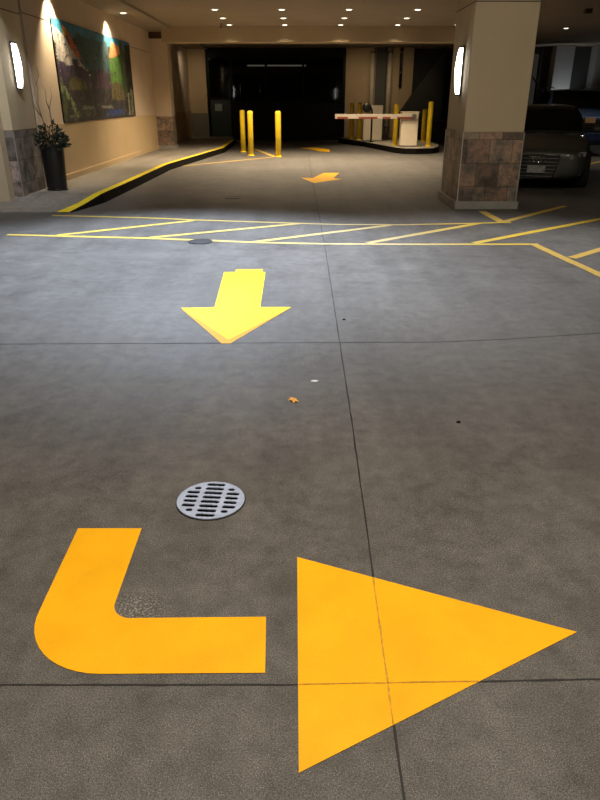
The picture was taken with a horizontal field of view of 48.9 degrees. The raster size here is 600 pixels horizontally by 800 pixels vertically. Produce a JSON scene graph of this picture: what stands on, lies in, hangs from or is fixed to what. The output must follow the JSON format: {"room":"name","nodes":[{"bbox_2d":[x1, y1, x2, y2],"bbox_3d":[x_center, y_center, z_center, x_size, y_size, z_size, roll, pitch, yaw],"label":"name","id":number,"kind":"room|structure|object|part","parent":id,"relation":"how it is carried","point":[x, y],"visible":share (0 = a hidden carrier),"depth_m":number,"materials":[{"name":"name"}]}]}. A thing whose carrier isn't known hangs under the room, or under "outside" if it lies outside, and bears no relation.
{"room":"parking garage","nodes":[
{"label":"parking garage","id":0,"kind":"room"},
{"bbox_2d":[0,112,14,200],"bbox_3d":[-6.635,-5.112,9.677,4.330,4.300,0.750,0,24,0],"label":"wall","id":1,"kind":"structure","parent":0,"point":[6,185],"depth_m":10.07,"materials":[{"name":"beige paint"}]},
{"bbox_2d":[0,0,46,198],"bbox_3d":[-4.815,-4.653,10.237,1.040,3.000,1.080,0,24,0],"label":"tiled pillar","id":2,"kind":"structure","parent":0,"point":[16,106],"depth_m":10.16,"materials":[{"name":"beige paint"}]},
{"bbox_2d":[9,41,22,89],"bbox_3d":[-4.279,-5.071,10.020,0.097,0.660,0.170,0,24,0],"label":"wall sconce","id":3,"kind":"object","parent":2,"relation":"attached to","point":[17,67],"visible":1,"depth_m":9.97,"materials":[{"name":"white glass"}]},
{"bbox_3d":[-4.316,-5.071,10.020,0.022,0.660,0.170,0,24,0],"label":"plate","id":4,"kind":"part","parent":3,"relation":"part of","materials":[{"name":"white glass"}]},
{"bbox_3d":[-4.330,-3.620,10.152,0.014,0.960,0.014,0,24,0],"label":"corner trim","id":5,"kind":"part","parent":2,"relation":"part of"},
{"bbox_2d":[17,0,192,186],"bbox_3d":[-4.562,-8.604,18.580,0.475,3.289,17.050,0,24,0],"label":"wall","id":6,"kind":"structure","parent":0,"point":[96,145],"depth_m":14.32,"materials":[{"name":"beige paint"}]},
{"bbox_2d":[49,17,135,122],"bbox_3d":[-4.360,-7.096,14.482,0.030,1.705,5.800,0,24,0],"label":"wall mural","id":7,"kind":"object","parent":6,"relation":"attached to","point":[94,72],"visible":1,"depth_m":13.75,"materials":[{"name":"paint"}]},
{"bbox_3d":[-4.362,-7.096,14.482,0.026,1.705,5.800,0,24,0],"label":"panel","id":8,"kind":"part","parent":7,"relation":"part of","materials":[{"name":"paint"}]},
{"bbox_3d":[-4.562,-7.266,19.326,0.475,0.235,16.800,0,24,0],"label":"board","id":9,"kind":"part","parent":6,"relation":"part of","materials":[{"name":"beige paint"}]},
{"bbox_2d":[148,32,178,148],"bbox_3d":[-4.070,-9.287,19.961,0.700,3.188,0.690,0,24,0],"label":"pilaster","id":10,"kind":"object","parent":6,"relation":"attached to","point":[160,53],"visible":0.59,"depth_m":19.76,"materials":[{"name":"beige paint"}]},
{"bbox_2d":[0,137,232,212],"bbox_3d":[-5.500,-6.726,18.324,6.000,0.180,19.070,0,24,0],"label":"sidewalk","id":11,"kind":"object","parent":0,"point":[82,187],"visible":0.23,"depth_m":12.82,"materials":[{"name":"concrete"}]},
{"bbox_2d":[27,62,71,190],"bbox_3d":[-3.995,-4.400,10.669,0.535,1.921,0.658,0,24,0],"label":"potted plant","id":12,"kind":"object","parent":11,"relation":"on","point":[53,155],"visible":1,"depth_m":10.74,"materials":[{"name":"plant"}]},
{"bbox_2d":[39,144,66,188],"bbox_3d":[-4.060,-3.847,10.928,0.392,0.700,0.392,0,24,0],"label":"pot","id":13,"kind":"object","parent":12,"relation":"attached to","point":[53,160],"depth_m":10.80,"materials":[{"name":"black plastic"}]},
{"bbox_2d":[79,0,207,48],"bbox_3d":[-6.290,-10.254,17.858,5.420,0.310,19.000,0,24,0],"label":"ceiling strip","id":14,"kind":"object","parent":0,"point":[135,16],"depth_m":15.36,"materials":[{"name":"paint"}]},
{"bbox_2d":[187,49,209,136],"bbox_3d":[-4.015,-12.286,26.304,0.710,3.600,0.540,0,24,0],"label":"wall","id":15,"kind":"structure","parent":0,"point":[197,73],"depth_m":26.11,"materials":[{"name":"beige paint"}]},
{"bbox_2d":[0,140,599,799],"bbox_3d":[3.500,-4.291,13.428,25.000,0.300,38.000,0,24,0],"label":"floor","id":16,"kind":"structure","parent":0,"point":[497,508],"depth_m":3.06,"materials":[{"name":"concrete"}]},
{"bbox_2d":[58,139,235,212],"bbox_3d":[-2.843,-6.324,17.398,0.529,0.156,17.108,1,24,3],"label":"curb","id":17,"kind":"object","parent":16,"relation":"on","point":[100,197],"visible":0.98,"depth_m":12.74,"materials":[{"name":"yellow paint"}]},
{"bbox_2d":[188,239,212,243],"bbox_3d":[-1.155,-1.837,7.656,0.280,0.012,0.280,0,24,0],"label":"drain cover","id":18,"kind":"object","parent":16,"relation":"on","point":[195,241],"visible":1,"depth_m":7.64,"materials":[{"name":"metal"}]},
{"bbox_2d":[176,482,245,520],"bbox_3d":[-0.366,0.411,2.711,0.285,0.006,0.285,7,25,15],"label":"drain grate","id":19,"kind":"object","parent":16,"relation":"on","point":[206,501],"visible":1,"depth_m":2.70,"materials":[{"name":"metal"}]},
{"bbox_2d":[184,149,274,165],"bbox_3d":[-1.512,-7.027,19.078,1.642,0.001,6.535,6,25,12],"label":"floor marking","id":20,"kind":"object","parent":16,"relation":"on","point":[254,149],"depth_m":18.56,"materials":[{"name":"yellow paint"}]},
{"bbox_2d":[225,196,240,198],"bbox_3d":[-1.130,-3.401,11.097,0.280,0.012,0.280,0,24,0],"label":"drain cover","id":21,"kind":"object","parent":16,"relation":"on","point":[229,197],"visible":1,"depth_m":11.10,"materials":[{"name":"metal"}]},
{"bbox_2d":[182,269,290,342],"bbox_3d":[-0.505,-0.830,5.444,0.880,0.001,2.160,0,24,0],"label":"straight arrow","id":22,"kind":"object","parent":16,"relation":"on","point":[237,311],"visible":1,"depth_m":5.18,"materials":[{"name":"yellow paint"}]},
{"bbox_2d":[240,110,246,151],"bbox_3d":[-1.790,-8.397,20.624,0.200,1.220,0.200,0,24,0],"label":"bollard","id":23,"kind":"object","parent":16,"relation":"on","point":[242,112],"visible":1,"depth_m":20.56,"materials":[{"name":"yellow metal"}]},
{"bbox_2d":[247,111,254,155],"bbox_3d":[-1.440,-7.755,19.213,0.200,1.220,0.200,0,24,0],"label":"bollard","id":24,"kind":"object","parent":16,"relation":"on","point":[249,113],"visible":1,"depth_m":19.16,"materials":[{"name":"yellow metal"}]},
{"bbox_2d":[275,111,281,156],"bbox_3d":[-0.620,-7.569,18.803,0.200,1.220,0.200,0,24,0],"label":"bollard","id":25,"kind":"object","parent":16,"relation":"on","point":[277,113],"visible":1,"depth_m":18.73,"materials":[{"name":"yellow metal"}]},
{"bbox_2d":[0,678,599,685],"bbox_3d":[0.000,0.791,1.881,6.000,0.001,0.077,0,24,0],"label":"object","id":26,"kind":"structure","parent":16,"relation":"on","point":[95,684],"depth_m":1.86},
{"bbox_2d":[7,206,599,276],"bbox_3d":[0.524,-1.866,7.724,8.218,0.001,5.618,0,24,0],"label":"hatched marking","id":27,"kind":"object","parent":16,"relation":"on","point":[597,273],"visible":1,"depth_m":8.02,"materials":[{"name":"yellow paint"}]},
{"bbox_2d":[34,528,575,771],"bbox_3d":[-0.115,0.718,2.038,1.786,0.001,0.769,10,26,21],"label":"turn arrow","id":28,"kind":"object","parent":16,"relation":"on","point":[374,654],"visible":1,"depth_m":2.01,"materials":[{"name":"orange paint"}]},
{"bbox_2d":[304,147,329,151],"bbox_3d":[0.480,-8.319,21.922,1.020,0.001,2.200,0,24,0],"label":"straight arrow","id":29,"kind":"object","parent":16,"relation":"on","point":[312,148],"visible":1,"depth_m":21.93,"materials":[{"name":"yellow paint"}]},
{"bbox_2d":[303,173,338,182],"bbox_3d":[0.455,-4.715,13.993,0.870,0.001,2.020,0,24,0],"label":"straight arrow","id":30,"kind":"object","parent":16,"relation":"on","point":[323,177],"visible":1,"depth_m":13.83,"materials":[{"name":"paint"}]},
{"bbox_2d":[64,333,595,343],"bbox_3d":[0.000,-0.495,4.711,8.001,0.001,0.620,0,24,0],"label":"joint","id":31,"kind":"object","parent":16,"relation":"on","point":[590,333],"depth_m":4.48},
{"bbox_2d":[306,142,405,799],"bbox_3d":[0.262,-3.912,12.227,0.045,0.001,31.500,0,24,0],"label":"joint","id":32,"kind":"object","parent":16,"relation":"on","point":[372,571],"depth_m":2.78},
{"bbox_2d":[338,137,438,153],"bbox_3d":[3.469,-8.984,23.191,2.530,0.165,6.841,-6,25,-13],"label":"traffic island","id":33,"kind":"object","parent":16,"relation":"on","point":[385,144],"visible":0.83,"depth_m":21.60,"materials":[{"name":"concrete"}]},
{"bbox_2d":[349,103,354,138],"bbox_3d":[1.920,-10.319,24.419,0.200,1.250,0.200,0,24,0],"label":"bollard","id":34,"kind":"object","parent":33,"relation":"on","point":[351,132],"visible":0.97,"depth_m":24.40,"materials":[{"name":"yellow metal"}]},
{"bbox_2d":[356,103,361,139],"bbox_3d":[2.160,-10.092,23.918,0.200,1.250,0.200,0,24,0],"label":"bollard","id":35,"kind":"object","parent":33,"relation":"on","point":[359,121],"visible":0.91,"depth_m":23.91,"materials":[{"name":"yellow metal"}]},
{"bbox_2d":[362,103,372,141],"bbox_3d":[2.345,-9.551,22.729,0.430,1.250,0.192,0,24,0],"label":"card reader","id":36,"kind":"object","parent":33,"relation":"on","point":[366,107],"visible":0.98,"depth_m":22.52,"materials":[{"name":"black metal"}]},
{"bbox_3d":[2.428,-9.507,22.756,0.145,1.146,0.060,0,24,0],"label":"post","id":37,"kind":"part","parent":36,"relation":"part of","materials":[{"name":"metal"}]},
{"bbox_2d":[362,105,382,140],"bbox_3d":[2.590,-9.904,23.602,0.700,1.170,0.470,0,24,0],"label":"station","id":38,"kind":"object","parent":33,"relation":"on","point":[377,109],"visible":0.64,"depth_m":23.49,"materials":[{"name":"white paint"}]},
{"bbox_2d":[335,111,418,146],"bbox_3d":[2.380,-8.460,20.617,2.600,1.010,0.540,0,24,0],"label":"gate","id":39,"kind":"object","parent":33,"relation":"on","point":[408,130],"visible":1,"depth_m":20.40,"materials":[{"name":"white metal"}]},
{"bbox_3d":[2.350,-8.712,20.272,2.540,0.135,0.060,0,24,0],"label":"barrier arm","id":40,"kind":"part","parent":39,"relation":"part of"},
{"bbox_3d":[3.400,-8.931,20.469,0.550,0.030,0.410,0,24,0],"label":"cabinet lid","id":41,"kind":"part","parent":39,"relation":"part of","materials":[{"name":"white paint"}]},
{"bbox_3d":[3.400,-8.337,20.529,0.420,0.620,0.013,0,24,0],"label":"cabinet door","id":42,"kind":"part","parent":39,"relation":"part of","materials":[{"name":"white paint"}]},
{"bbox_2d":[392,104,398,145],"bbox_3d":[3.050,-8.754,21.011,0.200,1.220,0.200,0,24,0],"label":"bollard","id":43,"kind":"object","parent":33,"relation":"on","point":[396,106],"visible":1,"depth_m":20.99,"materials":[{"name":"yellow metal"}]},
{"bbox_2d":[420,109,426,141],"bbox_3d":[4.320,-9.566,23.003,0.200,1.050,0.200,0,24,0],"label":"bollard","id":44,"kind":"object","parent":33,"relation":"on","point":[424,115],"visible":1,"depth_m":22.94,"materials":[{"name":"yellow metal"}]},
{"bbox_2d":[425,101,433,146],"bbox_3d":[4.040,-8.604,20.585,0.200,1.300,0.200,0,24,0],"label":"bollard","id":45,"kind":"object","parent":33,"relation":"on","point":[431,103],"visible":1,"depth_m":20.53,"materials":[{"name":"yellow metal"}]},
{"bbox_2d":[531,74,543,92],"bbox_3d":[8.725,-11.302,24.961,1.292,2.919,0.060,0,24,0],"label":"stair handrail","id":46,"kind":"object","parent":16,"relation":"on","point":[533,78],"visible":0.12,"depth_m":24.70,"materials":[{"name":"metal"}]},
{"bbox_2d":[519,104,599,186],"bbox_3d":[4.970,-5.337,13.642,2.250,1.427,4.687,8,26,17],"label":"car","id":47,"kind":"object","parent":16,"relation":"on","point":[556,145],"visible":0.56,"depth_m":12.03,"materials":[{"name":"black paint"}]},
{"bbox_3d":[4.210,-4.120,11.772,0.310,0.130,0.020,8,26,17],"label":"plate","id":48,"kind":"part","parent":47,"relation":"part of","materials":[{"name":"grey metal"}]},
{"bbox_2d":[519,153,560,179],"bbox_3d":[4.228,-4.183,11.811,0.778,0.424,0.373,0,24,0],"label":"grille","id":49,"kind":"object","parent":47,"relation":"attached to","point":[533,165],"depth_m":11.74,"materials":[{"name":"silver metal"}]},
{"bbox_2d":[585,125,599,132],"bbox_3d":[5.689,-5.242,12.769,0.322,0.153,0.198,0,24,0],"label":"mirror","id":50,"kind":"object","parent":47,"relation":"attached to","point":[596,129],"depth_m":12.73,"materials":[{"name":"black plastic"}]},
{"bbox_2d":[536,86,599,144],"bbox_3d":[8.671,-9.006,21.157,2.400,1.888,5.048,4,25,9],"label":"suv","id":51,"kind":"object","parent":16,"relation":"on","point":[587,102],"visible":0.34,"depth_m":20.38,"materials":[{"name":"blue paint"}]},
{"bbox_3d":[8.832,-10.200,21.617,1.356,0.095,2.109,4,25,9],"label":"roof rail","id":52,"kind":"part","parent":51,"relation":"part of","materials":[{"name":"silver metal"}]},
{"bbox_3d":[8.317,-8.009,18.901,0.280,0.140,0.019,4,25,9],"label":"plate","id":53,"kind":"part","parent":51,"relation":"part of","materials":[{"name":"orange metal"}]},
{"bbox_2d":[583,119,599,128],"bbox_3d":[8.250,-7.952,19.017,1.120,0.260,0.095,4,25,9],"label":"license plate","id":54,"kind":"object","parent":51,"relation":"attached to","point":[588,123],"depth_m":18.93,"materials":[{"name":"silver metal"}]},
{"bbox_2d":[161,26,454,43],"bbox_3d":[0.980,-10.263,18.567,9.640,0.379,0.700,0,24,0],"label":"ceiling beam","id":55,"kind":"structure","parent":0,"point":[175,34],"depth_m":18.25,"materials":[{"name":"paint"}]},
{"bbox_2d":[125,0,599,53],"bbox_3d":[6.210,-10.881,19.165,19.580,0.250,22.100,0,24,0],"label":"ceiling","id":56,"kind":"structure","parent":0,"point":[554,15],"depth_m":15.69,"materials":[{"name":"paint"}]},
{"bbox_2d":[583,8,592,13],"bbox_3d":[6.430,-8.678,14.729,0.150,0.090,0.150,0,24,0],"label":"ceiling box","id":57,"kind":"object","parent":56,"relation":"attached to","point":[588,10],"visible":1,"depth_m":14.67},
{"bbox_2d":[344,48,414,137],"bbox_3d":[3.125,-12.356,26.459,2.650,3.600,0.400,0,24,0],"label":"wall","id":58,"kind":"structure","parent":0,"point":[357,68],"depth_m":26.11,"materials":[{"name":"beige paint"}]},
{"bbox_2d":[205,48,345,139],"bbox_3d":[-0.943,-12.306,26.348,5.485,3.600,0.244,0,24,0],"label":"entrance","id":59,"kind":"object","parent":58,"relation":"in","point":[306,85],"depth_m":26.30,"materials":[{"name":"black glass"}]},
{"bbox_2d":[208,58,231,136],"bbox_3d":[-3.185,-12.070,26.421,0.810,2.890,0.055,0,24,0],"label":"door","id":60,"kind":"structure","parent":59,"relation":"attached to","point":[219,74],"depth_m":26.39,"materials":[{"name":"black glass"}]},
{"bbox_3d":[-3.185,-12.727,26.128,0.810,1.450,0.015,0,24,0],"label":"pane","id":61,"kind":"part","parent":60,"relation":"part of","materials":[{"name":"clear glass"}]},
{"bbox_3d":[-3.185,-12.056,26.427,0.810,0.080,0.055,0,24,0],"label":"rail","id":62,"kind":"part","parent":60,"relation":"part of","materials":[{"name":"black metal"}]},
{"bbox_3d":[-2.035,-12.688,26.149,1.300,1.560,0.012,0,24,0],"label":"pane","id":63,"kind":"part","parent":59,"relation":"part of","materials":[{"name":"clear glass"}]},
{"bbox_3d":[-2.035,-11.326,26.778,1.300,1.240,0.030,0,24,0],"label":"panel","id":64,"kind":"part","parent":59,"relation":"part of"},
{"bbox_3d":[-0.940,-13.735,25.733,5.480,0.490,0.180,0,24,0],"label":"header panel","id":65,"kind":"part","parent":59,"relation":"part of","materials":[{"name":"black metal"}]},
{"bbox_3d":[-0.610,-12.688,26.149,1.370,1.560,0.012,0,24,0],"label":"pane","id":66,"kind":"part","parent":59,"relation":"part of","materials":[{"name":"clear glass"}]},
{"bbox_3d":[-0.610,-11.326,26.778,1.370,1.240,0.030,0,24,0],"label":"panel","id":67,"kind":"part","parent":59,"relation":"part of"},
{"bbox_3d":[0.930,-11.290,26.795,1.530,1.160,0.030,0,24,0],"label":"panel","id":68,"kind":"part","parent":59,"relation":"part of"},
{"bbox_3d":[0.930,-12.652,26.166,1.530,1.640,0.012,0,24,0],"label":"pane","id":69,"kind":"part","parent":59,"relation":"part of","materials":[{"name":"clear glass"}]},
{"bbox_2d":[368,47,375,113],"bbox_3d":[2.830,-12.211,26.140,0.222,3.600,0.228,0,24,0],"label":"pipe","id":70,"kind":"object","parent":58,"relation":"attached to","point":[373,49],"visible":0.44,"depth_m":25.84,"materials":[{"name":"beige metal"}]},
{"bbox_2d":[374,48,387,137],"bbox_3d":[3.190,-12.265,26.258,0.420,3.600,0.040,0,24,0],"label":"trim","id":71,"kind":"structure","parent":58,"relation":"attached to","point":[381,55],"depth_m":26.05,"materials":[{"name":"grey paint"}]},
{"bbox_2d":[384,47,392,137],"bbox_3d":[3.500,-12.211,26.140,0.222,3.600,0.228,0,24,0],"label":"pipe","id":72,"kind":"object","parent":58,"relation":"attached to","point":[390,49],"visible":0.77,"depth_m":26.04,"materials":[{"name":"beige metal"}]},
{"bbox_2d":[399,47,403,87],"bbox_3d":[3.960,-13.120,25.782,0.129,1.650,0.132,0,24,0],"label":"pipe","id":73,"kind":"object","parent":58,"relation":"attached to","point":[402,48],"visible":0.89,"depth_m":25.79,"materials":[{"name":"black metal"}]},
{"bbox_2d":[398,49,445,137],"bbox_3d":[4.730,-12.002,26.043,1.740,3.300,0.250,0,24,0],"label":"wall","id":74,"kind":"structure","parent":0,"point":[430,88],"depth_m":25.90,"materials":[{"name":"black paint"}]},
{"bbox_2d":[417,120,446,141],"bbox_3d":[6.800,-10.617,26.041,4.600,0.780,0.260,0,24,0],"label":"wall","id":75,"kind":"structure","parent":0,"point":[439,127],"depth_m":25.94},
{"bbox_2d":[412,49,453,119],"bbox_3d":[6.825,-12.584,26.959,4.750,3.600,0.300,0,24,0],"label":"wall","id":76,"kind":"structure","parent":0,"point":[424,59],"depth_m":26.47,"materials":[{"name":"black paint"}]},
{"bbox_2d":[438,0,541,208],"bbox_3d":[2.800,-4.504,9.909,0.950,3.000,1.300,0,24,0],"label":"tiled pillar","id":77,"kind":"structure","parent":0,"point":[485,134],"depth_m":9.45,"materials":[{"name":"beige paint"}]},
{"bbox_3d":[2.360,-3.935,10.844,0.014,0.960,0.014,0,24,0],"label":"corner trim","id":78,"kind":"part","parent":77,"relation":"part of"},
{"bbox_2d":[454,45,464,95],"bbox_3d":[2.308,-4.794,9.629,0.097,0.660,0.170,0,24,0],"label":"wall sconce","id":79,"kind":"object","parent":77,"relation":"attached to","point":[460,57],"visible":1,"depth_m":9.57,"materials":[{"name":"white glass"}]},
{"bbox_3d":[2.346,-4.794,9.629,0.022,0.660,0.170,0,24,0],"label":"plate","id":80,"kind":"part","parent":79,"relation":"part of","materials":[{"name":"white glass"}]},
{"bbox_3d":[2.360,-3.426,9.724,0.014,0.960,0.014,0,24,0],"label":"corner trim","id":81,"kind":"part","parent":77,"relation":"part of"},
{"bbox_3d":[3.240,-3.426,9.724,0.014,0.960,0.014,0,24,0],"label":"corner trim","id":82,"kind":"part","parent":77,"relation":"part of","materials":[{"name":"stone"}]},
{"bbox_2d":[546,46,575,90],"bbox_3d":[9.900,-11.741,25.420,0.760,3.340,0.560,0,24,0],"label":"concrete column","id":83,"kind":"structure","parent":0,"point":[562,57],"depth_m":24.84,"materials":[{"name":"grey concrete"}]},
{"bbox_2d":[533,46,592,103],"bbox_3d":[12.600,-12.046,25.776,6.800,3.600,0.300,0,24,0],"label":"wall","id":84,"kind":"structure","parent":0,"point":[582,55],"depth_m":25.32,"materials":[{"name":"black concrete"}]},
{"bbox_2d":[586,46,599,91],"bbox_3d":[11.250,-11.741,25.420,0.460,3.340,0.560,0,24,0],"label":"concrete column","id":85,"kind":"structure","parent":0,"point":[593,77],"depth_m":24.93,"materials":[{"name":"grey concrete"}]}
]}

